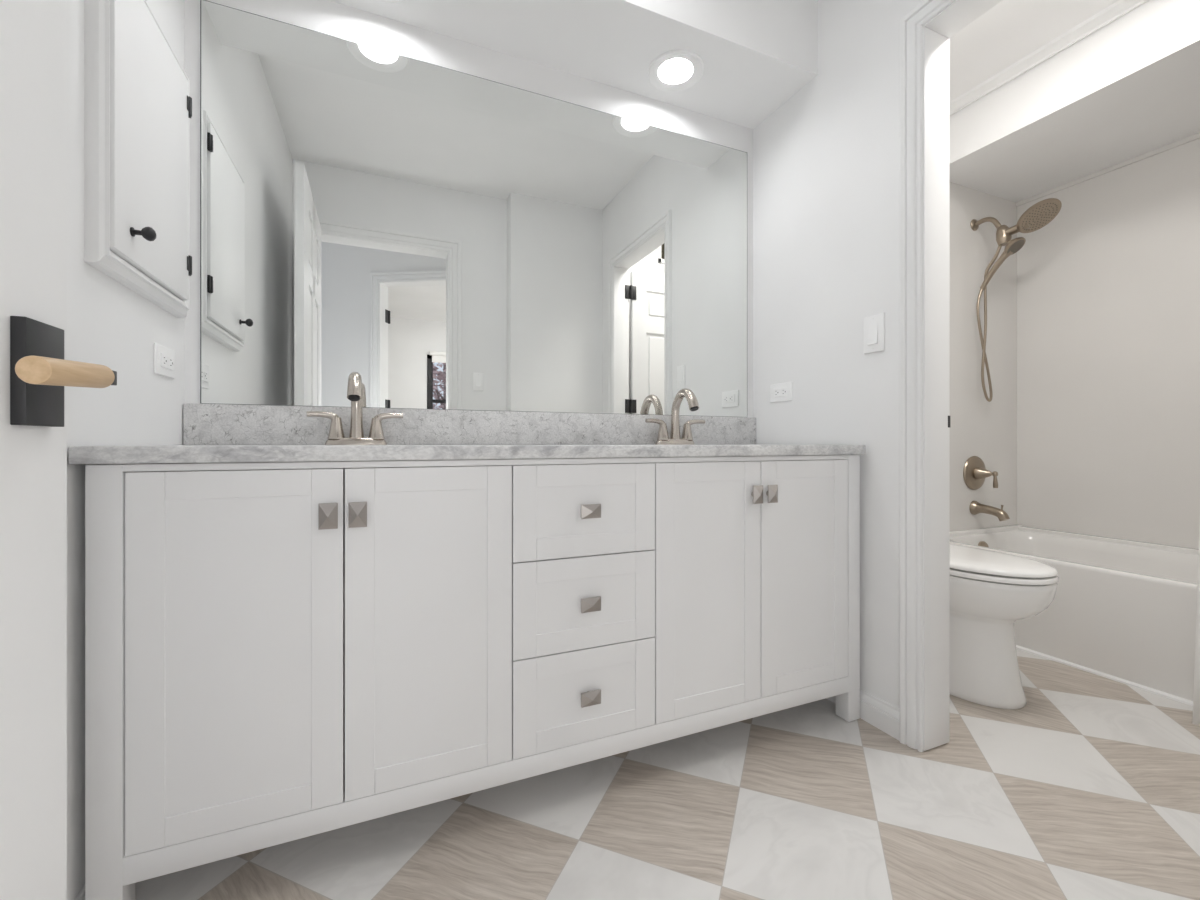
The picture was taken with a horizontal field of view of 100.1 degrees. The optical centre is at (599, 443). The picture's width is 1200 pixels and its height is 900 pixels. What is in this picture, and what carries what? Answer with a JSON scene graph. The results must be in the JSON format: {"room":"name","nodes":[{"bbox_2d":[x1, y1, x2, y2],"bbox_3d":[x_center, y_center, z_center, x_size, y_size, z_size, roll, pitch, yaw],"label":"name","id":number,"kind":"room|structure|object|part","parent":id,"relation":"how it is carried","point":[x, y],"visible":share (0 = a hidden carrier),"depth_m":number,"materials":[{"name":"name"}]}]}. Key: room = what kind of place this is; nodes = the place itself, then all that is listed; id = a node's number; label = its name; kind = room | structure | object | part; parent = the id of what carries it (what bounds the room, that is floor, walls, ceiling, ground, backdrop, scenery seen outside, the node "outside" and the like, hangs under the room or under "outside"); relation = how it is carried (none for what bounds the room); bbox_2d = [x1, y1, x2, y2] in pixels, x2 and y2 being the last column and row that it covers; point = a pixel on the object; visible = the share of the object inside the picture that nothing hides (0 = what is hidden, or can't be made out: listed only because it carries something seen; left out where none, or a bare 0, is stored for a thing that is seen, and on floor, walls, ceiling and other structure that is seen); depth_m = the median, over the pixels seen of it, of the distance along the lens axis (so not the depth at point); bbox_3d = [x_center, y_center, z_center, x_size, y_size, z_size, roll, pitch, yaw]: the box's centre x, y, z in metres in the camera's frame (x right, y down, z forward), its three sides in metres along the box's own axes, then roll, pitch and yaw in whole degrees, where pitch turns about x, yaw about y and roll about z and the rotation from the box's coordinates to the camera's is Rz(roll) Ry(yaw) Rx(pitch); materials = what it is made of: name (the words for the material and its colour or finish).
{"room":"bathroom","nodes":[
{"label":"bathroom","id":0,"kind":"room"},
{"bbox_2d":[67,0,184,899],"bbox_3d":[-0.798,-0.437,0.475,0.120,2.600,1.800,0,0,-23],"label":"wall","id":1,"kind":"structure","parent":0,"point":[111,325],"depth_m":0.89,"materials":[{"name":"paint"}]},
{"bbox_2d":[75,885,84,899],"bbox_3d":[-0.759,0.821,0.557,0.015,0.085,1.680,0,0,-23],"label":"baseboard","id":2,"kind":"structure","parent":1,"relation":"attached to","point":[81,896],"depth_m":0.87,"materials":[{"name":"paint"}]},
{"bbox_2d":[84,0,191,317],"bbox_3d":[-0.959,-0.628,1.099,0.073,0.617,0.434,0,0,-23],"label":"medicine cabinet","id":3,"kind":"object","parent":1,"relation":"attached to","point":[138,102],"visible":1,"depth_m":0.99,"materials":[{"name":"paint"}]},
{"bbox_3d":[-0.889,-0.409,0.980,0.037,0.027,0.027,0,0,-23],"label":"knob","id":4,"kind":"part","parent":3,"relation":"part of","materials":[{"name":"black metal"}]},
{"bbox_3d":[-0.964,-0.628,1.080,0.024,0.547,0.373,0,0,-23],"label":"door","id":5,"kind":"part","parent":3,"relation":"part of","materials":[{"name":"paint"}]},
{"bbox_2d":[154,343,174,378],"bbox_3d":[-1.037,-0.195,1.202,0.009,0.070,0.114,0,0,-23],"label":"wall outlet","id":6,"kind":"object","parent":1,"relation":"attached to","point":[164,357],"visible":1,"depth_m":1.19,"materials":[{"name":"white plastic"}]},
{"bbox_2d":[160,352,172,369],"bbox_3d":[-1.036,-0.195,1.202,0.004,0.033,0.068,0,0,-23],"label":"receptacle","id":7,"kind":"object","parent":6,"relation":"attached to","point":[166,358],"depth_m":1.20,"materials":[{"name":"white plastic"}]},
{"bbox_2d":[330,0,817,128],"bbox_3d":[-0.169,-1.511,1.540,1.873,0.452,0.334,0,0,-23],"label":"ceiling","id":8,"kind":"structure","parent":0,"point":[755,55],"depth_m":1.63,"materials":[{"name":"paint"}]},
{"bbox_2d":[648,49,703,91],"bbox_3d":[0.261,-1.292,1.736,0.191,0.034,0.191,0,0,-23],"label":"recessed light","id":9,"kind":"object","parent":8,"relation":"in","point":[677,70],"visible":1,"depth_m":1.75,"materials":[{"name":"white plastic"}]},
{"bbox_2d":[185,0,1016,531],"bbox_3d":[0.586,-0.437,2.108,3.970,2.600,0.120,0,0,-23],"label":"wall","id":10,"kind":"structure","parent":0,"point":[328,17],"depth_m":2.05,"materials":[{"name":"paint"}]},
{"bbox_2d":[183,403,755,444],"bbox_3d":[-0.229,-0.050,1.684,1.868,0.108,0.020,0,0,-23],"label":"backsplash","id":11,"kind":"structure","parent":10,"relation":"attached to","point":[203,424],"depth_m":1.57,"materials":[{"name":"grey stone"}]},
{"bbox_2d":[200,0,746,416],"bbox_3d":[-0.232,-0.643,1.690,1.804,1.074,0.006,0,0,-23],"label":"mirror","id":12,"kind":"object","parent":10,"relation":"attached to","point":[444,238],"visible":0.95,"depth_m":1.58,"materials":[{"name":"clear glass"}]},
{"bbox_2d":[963,456,997,489],"bbox_3d":[1.972,0.155,2.571,0.178,0.178,0.113,0,0,-23],"label":"tub valve","id":13,"kind":"object","parent":10,"relation":"attached to","point":[975,472],"visible":1,"depth_m":2.59,"materials":[{"name":"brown metal"}]},
{"bbox_3d":[1.976,0.173,2.563,0.066,0.103,0.096,0,0,-23],"label":"lever","id":14,"kind":"part","parent":13,"relation":"part of","materials":[{"name":"brown metal"}]},
{"bbox_2d":[969,501,1009,520],"bbox_3d":[1.982,0.345,2.549,0.074,0.091,0.162,0,0,-23],"label":"tub spout","id":15,"kind":"object","parent":10,"relation":"attached to","point":[975,507],"visible":1,"depth_m":2.55,"materials":[{"name":"brown metal"}]},
{"bbox_2d":[970,198,1061,401],"bbox_3d":[2.037,-0.691,2.471,0.175,0.953,0.348,0,0,-23],"label":"shower","id":16,"kind":"object","parent":10,"relation":"attached to","point":[1043,212],"visible":1,"depth_m":2.47,"materials":[{"name":"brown metal"}]},
{"bbox_3d":[1.978,-1.109,2.559,0.023,0.092,0.130,0,0,-23],"label":"arm","id":17,"kind":"part","parent":16,"relation":"part of","materials":[{"name":"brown metal"}]},
{"bbox_2d":[950,0,1148,115],"bbox_3d":[1.903,-1.562,1.734,0.060,0.030,1.600,0,0,-23],"label":"trim","id":18,"kind":"structure","parent":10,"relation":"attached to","point":[1119,8],"depth_m":2.00,"materials":[{"name":"paint"}]},
{"bbox_2d":[135,649,1199,899],"bbox_3d":[0.983,0.903,-0.777,5.600,0.080,5.800,0,0,-23],"label":"floor","id":19,"kind":"structure","parent":0,"point":[1089,789],"depth_m":1.14,"materials":[{"name":"tile"}]},
{"bbox_2d":[85,455,859,899],"bbox_3d":[-0.124,0.449,1.428,1.830,0.823,0.531,0,0,-23],"label":"vanity cabinet","id":20,"kind":"object","parent":19,"relation":"on","point":[276,653],"visible":0.97,"depth_m":1.06,"materials":[{"name":"wood"}]},
{"bbox_3d":[-0.860,0.449,0.885,0.050,0.823,0.050,0,0,-23],"label":"leg","id":21,"kind":"part","parent":20,"relation":"part of","materials":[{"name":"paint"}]},
{"bbox_3d":[-0.673,0.385,0.948,0.338,0.667,0.020,0,0,-23],"label":"door","id":22,"kind":"part","parent":20,"relation":"part of","materials":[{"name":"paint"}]},
{"bbox_3d":[-0.530,0.142,0.983,0.033,0.050,0.030,0,0,-23],"label":"knob","id":23,"kind":"part","parent":20,"relation":"part of","materials":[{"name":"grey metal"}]},
{"bbox_3d":[-0.483,0.142,1.003,0.033,0.050,0.030,0,0,-23],"label":"knob","id":24,"kind":"part","parent":20,"relation":"part of","materials":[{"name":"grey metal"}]},
{"bbox_3d":[-0.359,0.385,1.082,0.338,0.667,0.020,0,0,-23],"label":"door","id":25,"kind":"part","parent":20,"relation":"part of","materials":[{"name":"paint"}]},
{"bbox_2d":[68,444,865,464],"bbox_3d":[-0.134,0.020,1.444,1.857,0.030,0.536,0,0,-23],"label":"countertop","id":26,"kind":"structure","parent":20,"relation":"on","point":[147,454],"depth_m":1.04,"materials":[{"name":"grey stone"}]},
{"bbox_2d":[307,372,402,444],"bbox_3d":[-0.692,-0.094,1.415,0.192,0.199,0.192,0,0,19],"label":"faucet","id":27,"kind":"object","parent":26,"relation":"on","point":[336,436],"visible":1,"depth_m":1.41,"materials":[{"name":"silver metal"}]},
{"bbox_3d":[-0.761,-0.050,1.399,0.095,0.076,0.045,0,0,-23],"label":"handle","id":28,"kind":"part","parent":27,"relation":"part of","materials":[{"name":"silver metal"}]},
{"bbox_3d":[-0.668,-0.102,1.374,0.041,0.184,0.160,0,0,-23],"label":"spout","id":29,"kind":"part","parent":27,"relation":"part of","materials":[{"name":"silver metal"}]},
{"bbox_3d":[-0.621,-0.050,1.458,0.095,0.076,0.045,0,0,-23],"label":"handle","id":30,"kind":"part","parent":27,"relation":"part of","materials":[{"name":"silver metal"}]},
{"bbox_2d":[645,388,704,444],"bbox_3d":[0.274,-0.094,1.827,0.192,0.199,0.192,0,0,19],"label":"faucet","id":31,"kind":"object","parent":26,"relation":"on","point":[663,438],"visible":1,"depth_m":1.81,"materials":[{"name":"silver metal"}]},
{"bbox_3d":[0.205,-0.050,1.810,0.095,0.076,0.045,0,0,-23],"label":"handle","id":32,"kind":"part","parent":31,"relation":"part of","materials":[{"name":"silver metal"}]},
{"bbox_3d":[0.298,-0.102,1.785,0.041,0.184,0.160,0,0,-23],"label":"spout","id":33,"kind":"part","parent":31,"relation":"part of","materials":[{"name":"silver metal"}]},
{"bbox_3d":[0.345,-0.050,1.870,0.095,0.076,0.045,0,0,-23],"label":"handle","id":34,"kind":"part","parent":31,"relation":"part of","materials":[{"name":"silver metal"}]},
{"bbox_3d":[-0.032,0.161,1.221,0.367,0.220,0.020,0,0,-23],"label":"drawer","id":35,"kind":"part","parent":20,"relation":"part of","materials":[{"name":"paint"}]},
{"bbox_3d":[-0.032,0.607,1.221,0.367,0.222,0.020,0,0,-23],"label":"drawer","id":36,"kind":"part","parent":20,"relation":"part of","materials":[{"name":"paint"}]},
{"bbox_3d":[-0.032,0.384,1.221,0.367,0.220,0.020,0,0,-23],"label":"drawer","id":37,"kind":"part","parent":20,"relation":"part of","materials":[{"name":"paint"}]},
{"bbox_3d":[-0.023,0.607,1.199,0.050,0.033,0.030,0,0,-23],"label":"knob","id":38,"kind":"part","parent":20,"relation":"part of","materials":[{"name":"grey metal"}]},
{"bbox_3d":[-0.023,0.384,1.199,0.050,0.033,0.030,0,0,-23],"label":"knob","id":39,"kind":"part","parent":20,"relation":"part of","materials":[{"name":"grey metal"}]},
{"bbox_3d":[-0.023,0.162,1.199,0.050,0.033,0.030,0,0,-23],"label":"knob","id":40,"kind":"part","parent":20,"relation":"part of","materials":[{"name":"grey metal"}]},
{"bbox_3d":[0.294,0.385,1.360,0.336,0.667,0.020,0,0,-23],"label":"door","id":41,"kind":"part","parent":20,"relation":"part of","materials":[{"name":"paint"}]},
{"bbox_3d":[0.435,0.142,1.394,0.033,0.050,0.030,0,0,-23],"label":"knob","id":42,"kind":"part","parent":20,"relation":"part of","materials":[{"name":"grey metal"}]},
{"bbox_3d":[0.483,0.142,1.415,0.033,0.050,0.030,0,0,-23],"label":"knob","id":43,"kind":"part","parent":20,"relation":"part of","materials":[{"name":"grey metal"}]},
{"bbox_3d":[0.606,0.385,1.493,0.335,0.667,0.020,0,0,-23],"label":"door","id":44,"kind":"part","parent":20,"relation":"part of","materials":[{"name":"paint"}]},
{"bbox_3d":[0.779,0.449,1.583,0.048,0.823,0.050,0,0,-23],"label":"leg","id":45,"kind":"part","parent":20,"relation":"part of","materials":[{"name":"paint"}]},
{"bbox_2d":[950,544,1058,708],"bbox_3d":[1.257,0.474,1.910,0.440,0.777,0.760,0,0,-23],"label":"toilet","id":46,"kind":"object","parent":19,"relation":"on","point":[990,590],"visible":0.4,"depth_m":1.65,"materials":[{"name":"white ceramic"}]},
{"bbox_3d":[1.301,0.416,1.807,0.364,0.046,0.530,0,0,-23],"label":"lid","id":47,"kind":"part","parent":46,"relation":"part of","materials":[{"name":"white plastic"}]},
{"bbox_3d":[1.306,0.431,1.795,0.370,0.018,0.510,0,0,-23],"label":"seat","id":48,"kind":"part","parent":46,"relation":"part of","materials":[{"name":"white plastic"}]},
{"bbox_2d":[950,524,1198,700],"bbox_3d":[2.262,0.654,1.887,0.752,0.418,1.594,0,0,-23],"label":"bathtub","id":49,"kind":"object","parent":19,"relation":"on","point":[1125,609],"visible":0.56,"depth_m":1.91,"materials":[{"name":"ceramic"}]},
{"bbox_3d":[1.952,0.535,2.562,0.072,0.073,0.026,0,0,-23],"label":"overflow plate","id":50,"kind":"part","parent":49,"relation":"part of","materials":[{"name":"brown metal"}]},
{"bbox_2d":[1016,645,1192,705],"bbox_3d":[1.915,0.857,1.739,0.012,0.012,1.594,0,0,-23],"label":"trim","id":51,"kind":"structure","parent":49,"relation":"attached to","point":[1164,694],"depth_m":1.84,"materials":[{"name":"paint"}]},
{"bbox_2d":[753,0,921,708],"bbox_3d":[1.026,-0.437,1.252,0.100,2.600,1.800,0,0,-23],"label":"wall","id":52,"kind":"structure","parent":0,"point":[826,162],"depth_m":1.65,"materials":[{"name":"paint"}]},
{"bbox_2d":[770,382,791,402],"bbox_3d":[0.686,-0.193,1.911,0.009,0.070,0.114,0,0,-23],"label":"wall outlet","id":53,"kind":"object","parent":52,"relation":"attached to","point":[780,392],"visible":1,"depth_m":1.91,"materials":[{"name":"white plastic"}]},
{"bbox_2d":[774,387,786,396],"bbox_3d":[0.685,-0.193,1.911,0.004,0.033,0.068,0,0,-23],"label":"receptacle","id":54,"kind":"object","parent":53,"relation":"attached to","point":[778,391],"depth_m":1.91,"materials":[{"name":"white plastic"}]},
{"bbox_2d":[826,689,899,740],"bbox_3d":[0.748,0.821,1.759,0.015,0.085,0.650,0,0,-23],"label":"baseboard","id":55,"kind":"structure","parent":52,"relation":"attached to","point":[877,712],"depth_m":1.52,"materials":[{"name":"paint"}]},
{"bbox_2d":[864,312,884,353],"bbox_3d":[0.840,-0.337,1.547,0.012,0.115,0.070,0,0,-23],"label":"light switch","id":56,"kind":"object","parent":52,"relation":"attached to","point":[874,325],"visible":1,"depth_m":1.54,"materials":[{"name":"white plastic"}]},
{"bbox_2d":[900,0,954,751],"bbox_3d":[1.028,-0.182,1.095,0.021,2.090,0.790,0,0,-23],"label":"trim","id":57,"kind":"structure","parent":52,"relation":"attached to","point":[911,23],"depth_m":1.42,"materials":[{"name":"paint"}]},
{"bbox_2d":[923,0,1001,750],"bbox_3d":[1.084,-0.157,1.119,0.110,2.032,0.682,0,0,-23],"label":"trim","id":58,"kind":"structure","parent":52,"relation":"attached to","point":[937,31],"depth_m":1.42,"materials":[{"name":"paint"}]},
{"bbox_2d":[949,0,1117,101],"bbox_3d":[1.482,-1.657,1.555,0.975,0.160,1.600,0,0,-23],"label":"ceiling","id":59,"kind":"structure","parent":0,"point":[1008,32],"depth_m":1.94,"materials":[{"name":"paint"}]},
{"bbox_3d":[1.933,-1.566,1.236,0.025,0.021,0.560,0,0,-23],"label":"track","id":60,"kind":"object","parent":59,"relation":"attached to","visible":0},
{"bbox_2d":[1192,525,1199,725],"bbox_3d":[1.917,-0.355,1.258,0.059,2.400,0.577,0,0,-23],"label":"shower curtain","id":61,"kind":"object","parent":60,"relation":"hanging from","point":[1196,693],"visible":1,"depth_m":1.51,"materials":[{"name":"fabric"}]},
{"bbox_2d":[950,0,1199,201],"bbox_3d":[2.271,-1.531,1.891,0.740,0.412,1.600,0,0,-23],"label":"soffit","id":62,"kind":"structure","parent":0,"point":[1128,89],"depth_m":2.06,"materials":[{"name":"paint"}]},
{"bbox_2d":[1017,138,1199,548],"bbox_3d":[2.696,-0.437,1.990,0.120,2.600,1.750,0,0,-23],"label":"wall","id":63,"kind":"structure","parent":0,"point":[1108,290],"depth_m":2.41,"materials":[{"name":"paint"}]},
{"bbox_2d":[1016,132,1199,206],"bbox_3d":[2.606,-1.314,2.034,0.011,0.022,1.600,0,0,-23],"label":"trim","id":64,"kind":"structure","parent":63,"relation":"attached to","point":[1195,136],"depth_m":2.40,"materials":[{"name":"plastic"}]},
{"bbox_3d":[0.371,-0.437,0.120,1.993,2.600,0.230,0,0,-23],"label":"wall","id":65,"kind":"structure","parent":0,"visible":0},
{"bbox_2d":[0,0,116,899],"bbox_3d":[-0.442,-0.186,0.226,0.117,2.075,0.745,0,0,-23],"label":"door","id":66,"kind":"structure","parent":65,"relation":"in","point":[36,372],"depth_m":0.51,"materials":[{"name":"paint"}]},
{"bbox_3d":[-0.570,-0.070,0.511,0.012,0.104,0.062,0,0,-23],"label":"handle","id":67,"kind":"part","parent":66,"relation":"part of","materials":[{"name":"black metal"}]}
]}

